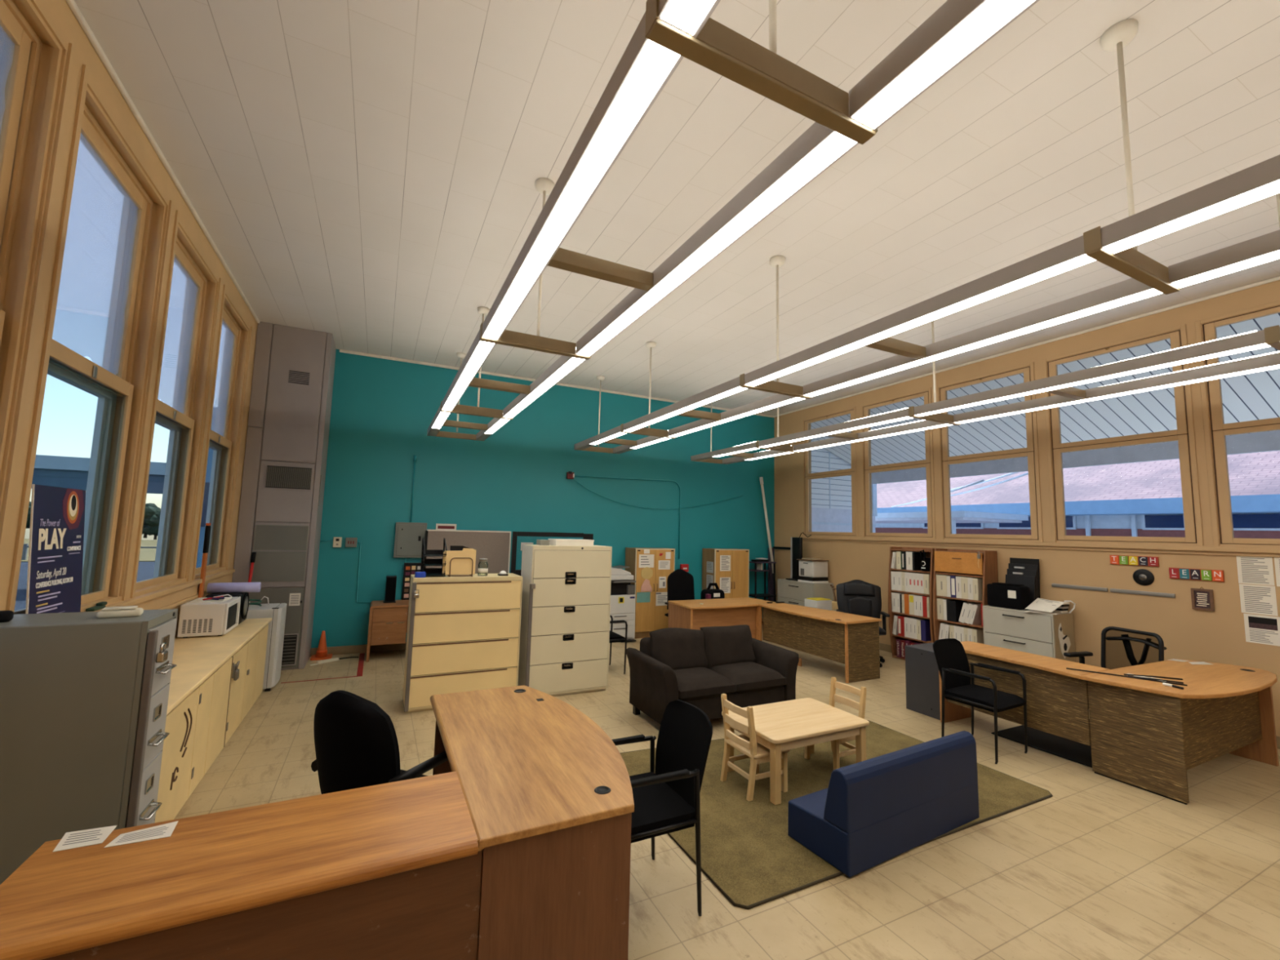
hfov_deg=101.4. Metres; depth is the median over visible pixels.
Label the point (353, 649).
baseboard
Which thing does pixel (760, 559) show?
hole punch
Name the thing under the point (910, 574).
ring binder
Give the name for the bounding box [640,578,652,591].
craft
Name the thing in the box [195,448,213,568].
shed
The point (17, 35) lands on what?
window
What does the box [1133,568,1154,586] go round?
disc
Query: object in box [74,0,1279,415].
ceiling
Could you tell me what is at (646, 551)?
notice sheet
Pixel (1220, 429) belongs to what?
window
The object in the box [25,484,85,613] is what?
poster
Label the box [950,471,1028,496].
overhead cable
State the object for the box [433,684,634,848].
countertop
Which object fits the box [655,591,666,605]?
notice sheet
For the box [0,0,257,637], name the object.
wall
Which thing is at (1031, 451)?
window
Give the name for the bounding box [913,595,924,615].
ring binder
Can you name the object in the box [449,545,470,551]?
folder
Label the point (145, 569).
ground
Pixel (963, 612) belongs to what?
ring binder
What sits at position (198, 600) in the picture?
paper stack
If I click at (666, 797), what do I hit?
chair
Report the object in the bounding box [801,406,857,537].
window
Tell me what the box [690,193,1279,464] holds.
pendant light
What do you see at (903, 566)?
ring binder
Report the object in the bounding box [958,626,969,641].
ring binder
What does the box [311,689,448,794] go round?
office chair
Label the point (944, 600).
ring binder
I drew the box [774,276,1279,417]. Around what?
trim
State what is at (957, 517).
canopy
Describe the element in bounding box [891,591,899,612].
ring binder
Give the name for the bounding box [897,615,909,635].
ring binder
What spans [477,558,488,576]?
glass jar
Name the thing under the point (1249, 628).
print
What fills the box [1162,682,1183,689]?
marker pen
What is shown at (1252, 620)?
photo
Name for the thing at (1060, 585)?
metal strip
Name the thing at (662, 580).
notice sheet
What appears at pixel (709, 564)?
notice sheet
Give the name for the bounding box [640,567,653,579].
craft
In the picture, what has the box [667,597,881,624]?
countertop
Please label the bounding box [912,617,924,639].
ring binder
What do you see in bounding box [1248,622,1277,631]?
photo
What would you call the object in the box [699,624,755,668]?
cushion
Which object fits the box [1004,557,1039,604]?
file sorter
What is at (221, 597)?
scissors
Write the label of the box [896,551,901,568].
ring binder
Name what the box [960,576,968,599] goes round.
ring binder
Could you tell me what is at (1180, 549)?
trim
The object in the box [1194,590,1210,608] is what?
picture
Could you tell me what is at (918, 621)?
ring binder
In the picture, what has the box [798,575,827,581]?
tray
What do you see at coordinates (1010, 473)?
overhead cable
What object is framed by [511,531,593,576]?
wall
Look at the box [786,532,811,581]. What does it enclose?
slim tower
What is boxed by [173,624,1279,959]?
floor
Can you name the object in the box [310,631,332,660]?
traffic cone
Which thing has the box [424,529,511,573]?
wall
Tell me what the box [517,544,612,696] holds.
file
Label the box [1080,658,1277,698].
countertop
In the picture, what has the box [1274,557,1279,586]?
sheet
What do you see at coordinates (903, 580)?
ring binder
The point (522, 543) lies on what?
wall label
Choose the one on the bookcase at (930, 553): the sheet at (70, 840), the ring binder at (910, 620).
the ring binder at (910, 620)
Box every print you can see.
[62,830,101,845]
[115,826,168,843]
[290,595,299,604]
[640,555,649,564]
[720,578,728,591]
[721,555,728,569]
[1059,626,1066,651]
[1196,592,1208,606]
[1240,557,1269,583]
[1243,586,1272,613]
[1248,628,1277,643]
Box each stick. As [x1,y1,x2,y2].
[1066,667,1187,685]
[1124,673,1182,679]
[1129,675,1183,683]
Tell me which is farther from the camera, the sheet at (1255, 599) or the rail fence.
the rail fence
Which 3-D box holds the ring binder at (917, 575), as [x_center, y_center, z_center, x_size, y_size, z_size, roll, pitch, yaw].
[4.111,1.492,7.586,0.256,0.280,0.055,4,-6,-26]
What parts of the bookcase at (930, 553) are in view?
panel, shelf, shelf, shelf, shelf, shelf, shelf, panel, panel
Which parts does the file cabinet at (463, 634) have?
drawer, drawer, drawer, drawer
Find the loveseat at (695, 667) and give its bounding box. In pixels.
[626,624,799,724]
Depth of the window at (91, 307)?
3.31 m
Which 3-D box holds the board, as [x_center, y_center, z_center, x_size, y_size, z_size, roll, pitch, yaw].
[-3.305,1.475,7.644,0.280,0.530,0.043,4,-6,-26]
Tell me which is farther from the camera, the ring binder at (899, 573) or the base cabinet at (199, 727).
the ring binder at (899, 573)
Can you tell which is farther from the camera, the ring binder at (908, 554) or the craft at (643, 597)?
the craft at (643, 597)
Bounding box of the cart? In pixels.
[749,560,776,601]
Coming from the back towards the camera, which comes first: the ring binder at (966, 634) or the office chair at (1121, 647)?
the ring binder at (966, 634)
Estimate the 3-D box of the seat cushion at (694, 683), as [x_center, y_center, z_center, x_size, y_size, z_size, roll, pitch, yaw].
[0.493,1.925,4.980,0.600,0.194,0.600,4,-6,-26]
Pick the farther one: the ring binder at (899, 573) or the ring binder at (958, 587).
the ring binder at (899, 573)
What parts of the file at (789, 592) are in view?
drawer, drawer, frame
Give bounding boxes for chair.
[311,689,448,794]
[608,614,627,674]
[611,699,712,916]
[664,568,694,617]
[720,693,790,801]
[804,676,866,769]
[835,579,889,667]
[933,638,1027,764]
[1063,626,1167,724]
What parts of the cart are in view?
post, post, post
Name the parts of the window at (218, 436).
frame, sash, pane, sash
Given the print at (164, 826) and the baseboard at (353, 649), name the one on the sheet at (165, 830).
the print at (164, 826)
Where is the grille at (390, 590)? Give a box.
[385,577,395,600]
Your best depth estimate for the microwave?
4.56 m
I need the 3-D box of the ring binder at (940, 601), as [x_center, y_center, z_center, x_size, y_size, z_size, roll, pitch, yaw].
[4.246,1.786,7.269,0.256,0.280,0.090,4,-6,-26]
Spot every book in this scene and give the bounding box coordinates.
[896,638,906,657]
[901,639,911,658]
[905,640,918,645]
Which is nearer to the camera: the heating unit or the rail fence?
the heating unit
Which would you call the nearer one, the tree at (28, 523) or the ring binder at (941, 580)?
the ring binder at (941, 580)
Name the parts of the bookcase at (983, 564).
panel, flap door, shelf, shelf, shelf, shelf, panel, panel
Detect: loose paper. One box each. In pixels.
[1025,597,1064,612]
[1025,609,1059,614]
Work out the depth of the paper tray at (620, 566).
8.76 m
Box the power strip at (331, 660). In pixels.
[310,656,359,665]
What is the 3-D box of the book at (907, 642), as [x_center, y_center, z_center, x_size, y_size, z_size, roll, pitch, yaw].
[3.990,2.479,7.661,0.242,0.266,0.060,4,-6,-26]
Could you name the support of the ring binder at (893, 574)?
on the bookcase at (930, 553)
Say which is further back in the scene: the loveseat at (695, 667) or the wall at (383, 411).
the wall at (383, 411)
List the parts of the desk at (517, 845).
panel, panel, panel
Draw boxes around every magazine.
[1051,600,1069,604]
[1052,609,1067,613]
[1055,608,1068,610]
[1057,606,1068,608]
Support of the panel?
attached to the wall at (383, 411)
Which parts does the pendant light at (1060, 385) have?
stem, stem, stem, stem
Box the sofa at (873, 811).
[787,730,979,877]
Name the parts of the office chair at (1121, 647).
arm post, frame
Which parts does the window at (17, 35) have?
sash, pane, sash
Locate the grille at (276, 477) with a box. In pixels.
[263,464,313,490]
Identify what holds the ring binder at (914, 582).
on the bookcase at (930, 553)
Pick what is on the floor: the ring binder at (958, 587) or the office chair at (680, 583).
the office chair at (680, 583)
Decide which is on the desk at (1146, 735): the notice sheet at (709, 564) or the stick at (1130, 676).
the stick at (1130, 676)
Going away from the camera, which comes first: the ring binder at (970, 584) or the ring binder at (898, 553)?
the ring binder at (970, 584)
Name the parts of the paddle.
handle, blade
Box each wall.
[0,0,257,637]
[311,349,774,648]
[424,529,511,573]
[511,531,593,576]
[773,280,1279,736]
[811,440,877,533]
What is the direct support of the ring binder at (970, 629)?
on the bookcase at (983, 564)
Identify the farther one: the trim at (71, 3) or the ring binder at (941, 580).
the ring binder at (941, 580)
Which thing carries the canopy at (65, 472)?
on the ground
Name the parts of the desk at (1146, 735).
panel, return panel, panel, modesty panel, leg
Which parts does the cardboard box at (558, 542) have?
lid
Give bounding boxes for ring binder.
[890,551,896,568]
[890,571,897,590]
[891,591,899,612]
[892,614,905,635]
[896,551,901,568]
[896,592,906,613]
[897,571,903,591]
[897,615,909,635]
[899,594,902,613]
[900,551,902,568]
[901,571,912,591]
[901,616,910,636]
[902,551,904,569]
[902,594,904,613]
[903,551,906,569]
[904,572,908,591]
[904,593,912,613]
[904,616,915,637]
[906,551,922,570]
[907,572,919,592]
[908,594,918,614]
[908,617,919,638]
[911,551,925,570]
[912,573,916,592]
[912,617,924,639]
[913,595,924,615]
[915,573,928,593]
[916,618,928,639]
[918,595,923,616]
[920,573,929,593]
[920,619,931,640]
[922,595,929,617]
[923,573,929,594]
[926,596,929,617]
[936,574,947,596]
[937,598,950,619]
[938,622,952,639]
[942,599,946,620]
[943,623,957,639]
[946,575,951,597]
[946,599,956,621]
[949,624,961,638]
[950,575,959,597]
[951,600,967,622]
[953,625,967,639]
[955,576,964,598]
[958,601,975,623]
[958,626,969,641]
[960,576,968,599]
[964,602,981,624]
[964,626,977,641]
[967,577,978,599]
[967,627,981,641]
[968,604,981,624]
[972,577,982,600]
[972,627,983,644]
[981,603,982,626]
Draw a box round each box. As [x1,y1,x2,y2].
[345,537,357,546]
[414,571,426,577]
[548,538,594,546]
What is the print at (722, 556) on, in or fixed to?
attached to the notice sheet at (725, 560)
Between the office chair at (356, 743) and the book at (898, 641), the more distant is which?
the book at (898, 641)
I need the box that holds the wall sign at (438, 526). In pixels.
[435,523,456,529]
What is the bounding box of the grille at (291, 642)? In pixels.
[281,633,298,666]
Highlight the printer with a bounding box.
[796,557,828,583]
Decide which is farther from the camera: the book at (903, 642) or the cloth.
the cloth
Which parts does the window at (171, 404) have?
sash, frame, pane, sash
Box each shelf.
[749,560,776,563]
[749,568,768,571]
[749,593,776,597]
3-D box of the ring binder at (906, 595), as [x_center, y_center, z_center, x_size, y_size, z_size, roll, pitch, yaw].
[4.018,1.823,7.727,0.255,0.285,0.075,4,-6,-26]
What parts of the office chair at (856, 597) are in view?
backrest, seat, arm post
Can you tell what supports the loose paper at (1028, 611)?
on the file at (1020, 630)
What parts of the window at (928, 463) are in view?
sash, sash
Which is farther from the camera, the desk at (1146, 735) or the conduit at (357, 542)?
the conduit at (357, 542)
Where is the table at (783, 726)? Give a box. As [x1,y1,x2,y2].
[721,697,869,804]
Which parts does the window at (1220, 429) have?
sash, sash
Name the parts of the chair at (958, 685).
leg, backrest, rail, arm leg, leg, seat, arm leg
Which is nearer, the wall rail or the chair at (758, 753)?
the chair at (758, 753)
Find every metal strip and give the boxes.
[1051,583,1107,591]
[1110,588,1175,597]
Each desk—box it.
[0,684,634,959]
[365,600,408,662]
[667,597,881,683]
[938,640,1279,804]
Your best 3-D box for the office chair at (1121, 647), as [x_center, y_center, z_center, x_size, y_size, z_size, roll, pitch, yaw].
[4.458,1.895,4.884,0.648,0.966,0.650,3,-6,-15]
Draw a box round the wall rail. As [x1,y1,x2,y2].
[773,546,791,549]
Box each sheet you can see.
[52,825,117,852]
[103,821,177,848]
[639,554,653,567]
[644,549,649,553]
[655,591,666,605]
[657,560,670,569]
[658,576,666,587]
[665,551,671,559]
[706,561,713,573]
[706,574,713,588]
[720,555,730,571]
[720,577,730,593]
[1235,555,1274,585]
[1239,583,1277,616]
[1243,613,1279,646]
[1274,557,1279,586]
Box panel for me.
[393,522,426,557]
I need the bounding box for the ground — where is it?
[14,561,155,610]
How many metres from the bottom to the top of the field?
0.340 m
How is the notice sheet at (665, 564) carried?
attached to the cabinet at (649, 617)
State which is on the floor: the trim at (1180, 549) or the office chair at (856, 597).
the office chair at (856, 597)
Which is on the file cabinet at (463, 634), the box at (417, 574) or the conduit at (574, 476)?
the box at (417, 574)
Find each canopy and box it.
[31,454,166,493]
[875,511,1028,533]
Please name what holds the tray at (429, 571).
on the tray at (425, 553)
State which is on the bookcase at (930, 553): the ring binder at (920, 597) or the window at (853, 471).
the ring binder at (920, 597)
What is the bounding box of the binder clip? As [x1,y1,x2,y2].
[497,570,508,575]
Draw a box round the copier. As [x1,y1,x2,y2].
[609,564,635,642]
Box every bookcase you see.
[888,546,934,660]
[933,548,998,640]
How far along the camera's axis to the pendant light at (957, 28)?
1.69 m
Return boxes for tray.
[420,537,447,576]
[421,568,445,575]
[422,549,446,556]
[422,558,445,565]
[536,539,549,545]
[611,564,629,568]
[797,579,828,583]
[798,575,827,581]
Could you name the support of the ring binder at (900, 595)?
on the bookcase at (930, 553)
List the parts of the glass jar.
lid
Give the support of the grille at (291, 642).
attached to the heating unit
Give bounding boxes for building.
[875,450,1279,538]
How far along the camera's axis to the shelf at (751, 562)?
10.05 m
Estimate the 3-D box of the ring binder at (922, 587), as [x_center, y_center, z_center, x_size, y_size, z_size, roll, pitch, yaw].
[4.136,1.489,7.536,0.256,0.278,0.055,4,-6,-26]
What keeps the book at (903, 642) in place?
on the bookcase at (930, 553)
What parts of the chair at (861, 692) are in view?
leg, post, leg, rail, post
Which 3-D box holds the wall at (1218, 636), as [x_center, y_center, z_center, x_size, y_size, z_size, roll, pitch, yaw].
[5.269,0.368,5.999,0.180,4.264,10.850,4,-6,-26]
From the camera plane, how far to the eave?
8.03 m
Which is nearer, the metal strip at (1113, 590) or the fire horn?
the metal strip at (1113, 590)
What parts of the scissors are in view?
handle, handle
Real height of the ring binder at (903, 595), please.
0.275 m
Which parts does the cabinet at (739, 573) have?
door, trim, door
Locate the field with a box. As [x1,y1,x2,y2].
[21,538,157,561]
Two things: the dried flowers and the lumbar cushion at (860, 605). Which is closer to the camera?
the lumbar cushion at (860, 605)
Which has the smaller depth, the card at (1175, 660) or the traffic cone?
the card at (1175, 660)
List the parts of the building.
frame, frame, frame, frame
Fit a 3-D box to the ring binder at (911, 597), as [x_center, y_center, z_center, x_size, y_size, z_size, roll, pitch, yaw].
[4.053,1.817,7.657,0.256,0.285,0.080,4,-6,-26]
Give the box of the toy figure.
[85,601,106,611]
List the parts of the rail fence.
post, rail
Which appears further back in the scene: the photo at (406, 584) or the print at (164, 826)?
the photo at (406, 584)
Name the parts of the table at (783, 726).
leg, leg, leg, leg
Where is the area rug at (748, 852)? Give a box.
[619,720,1052,909]
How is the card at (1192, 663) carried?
on the desk at (1146, 735)
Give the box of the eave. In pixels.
[810,312,1279,484]
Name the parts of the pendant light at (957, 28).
stem, stem, stem, stem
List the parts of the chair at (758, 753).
post, post, seat, leg, rail, leg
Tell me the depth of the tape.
6.39 m
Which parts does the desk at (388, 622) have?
drawer, drawer, panel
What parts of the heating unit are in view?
panel, panel, access door, frame, panel, frame, panel, panel, corner post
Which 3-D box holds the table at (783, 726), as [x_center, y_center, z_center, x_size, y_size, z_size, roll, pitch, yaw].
[1.150,1.978,3.905,0.910,0.420,0.620,4,-6,-26]
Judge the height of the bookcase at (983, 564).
1.645 m
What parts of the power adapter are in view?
cord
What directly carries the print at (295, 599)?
attached to the heating unit
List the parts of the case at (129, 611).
lid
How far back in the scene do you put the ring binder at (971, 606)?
6.87 m
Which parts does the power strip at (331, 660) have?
cord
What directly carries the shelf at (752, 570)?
attached to the cart
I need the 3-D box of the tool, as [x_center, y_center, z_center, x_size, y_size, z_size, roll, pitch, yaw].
[-4.578,1.559,6.058,0.040,1.427,0.322,3,-6,-19]
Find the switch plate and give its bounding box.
[333,537,342,547]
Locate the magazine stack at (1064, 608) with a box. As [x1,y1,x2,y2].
[1051,600,1069,613]
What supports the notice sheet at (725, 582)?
attached to the cabinet at (739, 573)
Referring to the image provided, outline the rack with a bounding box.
[447,557,473,577]
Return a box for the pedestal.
[904,642,940,719]
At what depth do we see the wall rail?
10.45 m
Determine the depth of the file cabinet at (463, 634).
5.25 m
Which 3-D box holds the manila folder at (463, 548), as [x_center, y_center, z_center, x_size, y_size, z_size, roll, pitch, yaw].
[-1.886,0.842,5.428,0.295,0.269,0.008,4,-6,-26]
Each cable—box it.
[575,480,741,509]
[891,479,984,507]
[950,471,1018,490]
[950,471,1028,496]
[1064,600,1075,613]
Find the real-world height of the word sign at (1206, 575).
0.113 m
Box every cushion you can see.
[648,627,708,670]
[673,666,737,701]
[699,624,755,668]
[708,662,786,693]
[844,582,875,596]
[847,595,872,617]
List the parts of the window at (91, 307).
sash, frame, pane, sash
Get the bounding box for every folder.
[441,548,473,574]
[443,548,475,574]
[444,549,475,574]
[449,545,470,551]
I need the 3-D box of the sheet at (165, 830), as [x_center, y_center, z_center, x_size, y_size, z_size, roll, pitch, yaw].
[-1.639,1.169,1.730,0.164,0.002,0.103,4,-6,-26]
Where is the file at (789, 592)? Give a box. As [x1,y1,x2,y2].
[777,578,833,606]
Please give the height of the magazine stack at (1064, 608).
0.118 m
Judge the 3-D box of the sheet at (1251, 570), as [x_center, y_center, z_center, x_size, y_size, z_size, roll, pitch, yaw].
[5.698,0.835,4.854,0.002,0.260,0.223,4,-6,-26]
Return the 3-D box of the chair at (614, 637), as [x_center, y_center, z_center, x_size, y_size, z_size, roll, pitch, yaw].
[-0.524,2.008,6.698,0.582,0.858,0.496,4,-6,-26]
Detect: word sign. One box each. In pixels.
[1109,555,1159,566]
[1168,567,1224,582]
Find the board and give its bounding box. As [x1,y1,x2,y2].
[401,562,422,599]
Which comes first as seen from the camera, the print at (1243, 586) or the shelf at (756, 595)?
the print at (1243, 586)
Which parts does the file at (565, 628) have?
handle, handle, drawer, drawer, handle, drawer, handle, handle, drawer, drawer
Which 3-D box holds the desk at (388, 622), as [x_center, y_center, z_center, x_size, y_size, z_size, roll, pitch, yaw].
[-3.413,2.060,7.255,0.620,0.715,0.560,4,-6,-26]
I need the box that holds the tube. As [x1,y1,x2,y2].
[759,476,776,601]
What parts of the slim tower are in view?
panel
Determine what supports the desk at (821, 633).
on the floor
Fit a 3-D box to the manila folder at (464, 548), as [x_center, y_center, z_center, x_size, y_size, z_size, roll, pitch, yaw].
[-1.869,0.844,5.421,0.295,0.263,0.008,4,-6,-26]
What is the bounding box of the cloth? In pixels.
[768,547,773,601]
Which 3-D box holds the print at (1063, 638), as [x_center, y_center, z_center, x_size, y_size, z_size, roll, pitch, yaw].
[4.795,1.796,5.926,0.145,0.275,0.002,4,-6,-26]
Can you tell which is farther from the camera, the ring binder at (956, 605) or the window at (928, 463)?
the window at (928, 463)
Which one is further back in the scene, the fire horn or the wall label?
the fire horn
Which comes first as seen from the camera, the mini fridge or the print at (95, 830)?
the print at (95, 830)
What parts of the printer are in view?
panel, lid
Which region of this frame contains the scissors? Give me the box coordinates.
[202,594,231,599]
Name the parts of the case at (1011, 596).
lid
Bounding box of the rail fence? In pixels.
[21,543,156,559]
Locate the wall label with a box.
[520,542,533,550]
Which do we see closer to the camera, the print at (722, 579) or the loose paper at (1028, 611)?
the loose paper at (1028, 611)
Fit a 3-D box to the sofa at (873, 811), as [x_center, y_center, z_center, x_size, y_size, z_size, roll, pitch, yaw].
[1.530,1.878,3.252,1.265,0.511,0.430,5,-6,-30]
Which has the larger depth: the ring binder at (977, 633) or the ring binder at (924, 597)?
the ring binder at (924, 597)
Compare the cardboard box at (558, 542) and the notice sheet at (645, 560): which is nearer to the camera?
the cardboard box at (558, 542)
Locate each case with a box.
[96,605,143,618]
[986,582,1030,609]
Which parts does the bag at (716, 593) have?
handle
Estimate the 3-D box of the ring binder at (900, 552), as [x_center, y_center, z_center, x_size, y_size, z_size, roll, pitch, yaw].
[4.003,1.206,7.850,0.255,0.260,0.020,4,-6,-26]
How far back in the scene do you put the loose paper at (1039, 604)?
6.09 m
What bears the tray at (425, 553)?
on the file cabinet at (463, 634)
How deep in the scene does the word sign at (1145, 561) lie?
5.61 m
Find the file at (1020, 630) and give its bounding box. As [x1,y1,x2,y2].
[982,604,1075,662]
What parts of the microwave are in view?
door, glass, handle, control panel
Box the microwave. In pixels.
[177,596,240,637]
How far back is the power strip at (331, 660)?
6.79 m
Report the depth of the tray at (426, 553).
5.54 m
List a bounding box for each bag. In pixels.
[700,582,724,599]
[705,593,711,599]
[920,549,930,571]
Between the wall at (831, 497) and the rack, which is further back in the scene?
the wall at (831, 497)
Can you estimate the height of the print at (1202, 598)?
0.122 m
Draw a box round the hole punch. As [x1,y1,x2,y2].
[751,557,768,561]
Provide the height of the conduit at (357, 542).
0.856 m
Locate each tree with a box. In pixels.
[26,506,31,528]
[142,502,159,537]
[142,505,160,539]
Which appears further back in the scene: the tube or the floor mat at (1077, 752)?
the tube
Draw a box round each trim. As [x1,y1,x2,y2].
[65,0,259,323]
[83,568,235,612]
[339,349,774,417]
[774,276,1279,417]
[798,535,1279,557]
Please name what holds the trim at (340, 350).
attached to the wall at (383, 411)
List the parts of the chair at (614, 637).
arm leg, seat, rail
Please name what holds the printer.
on the file at (789, 592)
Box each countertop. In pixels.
[166,617,271,715]
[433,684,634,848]
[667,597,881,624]
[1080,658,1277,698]
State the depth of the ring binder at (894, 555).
7.91 m
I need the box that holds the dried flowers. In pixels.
[830,584,836,601]
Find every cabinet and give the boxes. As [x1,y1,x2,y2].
[0,608,177,884]
[155,624,268,822]
[625,547,675,639]
[702,548,749,598]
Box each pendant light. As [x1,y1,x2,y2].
[426,0,1039,440]
[573,18,1279,453]
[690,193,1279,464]
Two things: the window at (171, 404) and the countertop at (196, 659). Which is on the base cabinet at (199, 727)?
the countertop at (196, 659)
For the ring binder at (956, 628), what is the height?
0.280 m
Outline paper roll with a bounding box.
[206,582,261,593]
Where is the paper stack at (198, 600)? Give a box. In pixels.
[187,597,231,603]
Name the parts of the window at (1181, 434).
sash, sash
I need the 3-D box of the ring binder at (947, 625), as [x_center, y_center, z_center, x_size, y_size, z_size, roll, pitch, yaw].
[4.272,2.111,7.169,0.256,0.284,0.093,4,-6,-26]
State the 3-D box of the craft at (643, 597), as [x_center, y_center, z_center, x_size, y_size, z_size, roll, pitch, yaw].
[0.059,1.977,8.830,0.255,0.170,0.002,4,-6,-26]
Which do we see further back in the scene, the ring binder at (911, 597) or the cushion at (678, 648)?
the ring binder at (911, 597)
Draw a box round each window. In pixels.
[0,0,75,582]
[5,64,173,614]
[129,209,222,598]
[191,284,252,579]
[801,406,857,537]
[860,387,935,539]
[936,362,1042,542]
[1042,324,1203,546]
[1195,300,1279,546]
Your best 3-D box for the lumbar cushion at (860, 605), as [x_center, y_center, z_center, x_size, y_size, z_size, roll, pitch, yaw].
[3.239,1.867,7.726,0.330,0.320,0.122,0,-6,12]
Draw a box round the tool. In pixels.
[248,551,256,582]
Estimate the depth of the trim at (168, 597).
4.33 m
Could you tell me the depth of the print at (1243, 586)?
4.83 m
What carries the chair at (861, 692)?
on the area rug at (748, 852)
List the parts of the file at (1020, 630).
handle, handle, drawer, drawer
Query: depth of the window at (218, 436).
5.86 m
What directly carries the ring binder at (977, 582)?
on the bookcase at (983, 564)
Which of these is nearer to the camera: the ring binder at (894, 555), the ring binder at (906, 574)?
the ring binder at (906, 574)
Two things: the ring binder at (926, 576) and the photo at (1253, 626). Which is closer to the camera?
the photo at (1253, 626)
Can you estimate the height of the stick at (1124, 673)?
0.010 m
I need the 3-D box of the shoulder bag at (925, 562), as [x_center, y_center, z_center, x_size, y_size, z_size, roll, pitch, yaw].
[4.118,1.149,7.487,0.282,0.306,0.110,4,-6,-26]
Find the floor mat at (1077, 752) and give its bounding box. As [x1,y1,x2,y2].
[991,719,1092,768]
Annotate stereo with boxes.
[204,592,248,624]
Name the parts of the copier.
drawer, drawer, drawer, control panel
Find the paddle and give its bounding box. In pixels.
[198,523,211,597]
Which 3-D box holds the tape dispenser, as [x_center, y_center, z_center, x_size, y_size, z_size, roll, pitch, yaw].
[-2.632,0.562,2.154,0.070,0.045,0.050,7,-8,-43]
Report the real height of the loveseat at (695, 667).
0.820 m
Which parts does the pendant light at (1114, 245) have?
stem, stem, stem, stem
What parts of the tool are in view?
handle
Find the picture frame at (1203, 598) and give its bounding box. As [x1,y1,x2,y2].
[1191,586,1214,611]
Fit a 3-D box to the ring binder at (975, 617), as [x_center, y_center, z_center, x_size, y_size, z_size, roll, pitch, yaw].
[4.446,1.758,6.869,0.256,0.267,0.120,4,-6,-26]
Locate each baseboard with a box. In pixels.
[310,622,762,656]
[879,642,1279,749]
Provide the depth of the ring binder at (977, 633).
6.78 m
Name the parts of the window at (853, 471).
sash, sash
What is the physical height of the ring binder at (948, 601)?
0.280 m
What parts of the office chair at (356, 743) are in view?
armrest, backrest, seat, armrest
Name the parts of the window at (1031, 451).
sash, sash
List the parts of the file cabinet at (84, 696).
frame, drawer, handle, drawer, handle, drawer, handle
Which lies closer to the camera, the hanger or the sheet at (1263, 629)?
the sheet at (1263, 629)
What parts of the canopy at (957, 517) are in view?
post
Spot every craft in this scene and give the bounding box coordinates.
[636,591,650,602]
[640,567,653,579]
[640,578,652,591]
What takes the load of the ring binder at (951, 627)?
on the bookcase at (983, 564)
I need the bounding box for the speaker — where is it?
[383,575,396,603]
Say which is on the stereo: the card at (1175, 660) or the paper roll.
the paper roll
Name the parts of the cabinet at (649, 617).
door, trim, door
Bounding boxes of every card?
[1168,658,1188,662]
[1188,662,1212,664]
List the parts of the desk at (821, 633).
panel, modesty panel, corner post, foot panel, modesty panel, panel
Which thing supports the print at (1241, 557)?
attached to the sheet at (1251, 570)
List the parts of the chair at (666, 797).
arm leg, leg, seat, rail, arm leg, backrest, leg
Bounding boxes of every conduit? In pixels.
[355,542,371,602]
[409,454,417,522]
[573,475,680,558]
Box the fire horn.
[566,471,574,479]
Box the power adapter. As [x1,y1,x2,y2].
[248,595,269,606]
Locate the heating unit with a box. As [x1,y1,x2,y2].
[231,321,336,670]
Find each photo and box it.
[404,582,409,586]
[1248,616,1277,625]
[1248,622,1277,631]
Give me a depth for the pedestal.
5.37 m
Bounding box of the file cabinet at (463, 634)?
[402,573,522,713]
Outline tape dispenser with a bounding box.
[0,610,13,622]
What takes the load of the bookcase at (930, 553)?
on the floor
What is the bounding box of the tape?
[280,653,364,683]
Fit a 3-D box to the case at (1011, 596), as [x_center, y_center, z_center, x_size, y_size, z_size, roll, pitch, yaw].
[4.509,1.417,6.417,0.202,0.290,0.405,4,-6,-26]
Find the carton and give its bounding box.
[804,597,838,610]
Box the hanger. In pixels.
[1058,623,1071,658]
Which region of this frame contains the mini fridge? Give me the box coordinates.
[246,603,286,691]
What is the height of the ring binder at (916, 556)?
0.260 m
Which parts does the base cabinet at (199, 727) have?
door, door, door, door, door, door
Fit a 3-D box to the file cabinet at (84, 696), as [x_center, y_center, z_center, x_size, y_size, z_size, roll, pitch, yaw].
[-2.449,1.273,2.237,0.645,1.345,0.379,4,-6,-26]
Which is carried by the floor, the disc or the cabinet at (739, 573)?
the cabinet at (739, 573)
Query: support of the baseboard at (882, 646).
attached to the wall at (1218, 636)
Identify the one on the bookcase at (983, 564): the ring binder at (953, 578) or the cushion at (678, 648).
the ring binder at (953, 578)
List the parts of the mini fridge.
door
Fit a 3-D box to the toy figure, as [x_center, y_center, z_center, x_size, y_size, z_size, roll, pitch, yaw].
[-3.261,0.759,3.148,0.040,0.035,0.180,4,-6,-26]

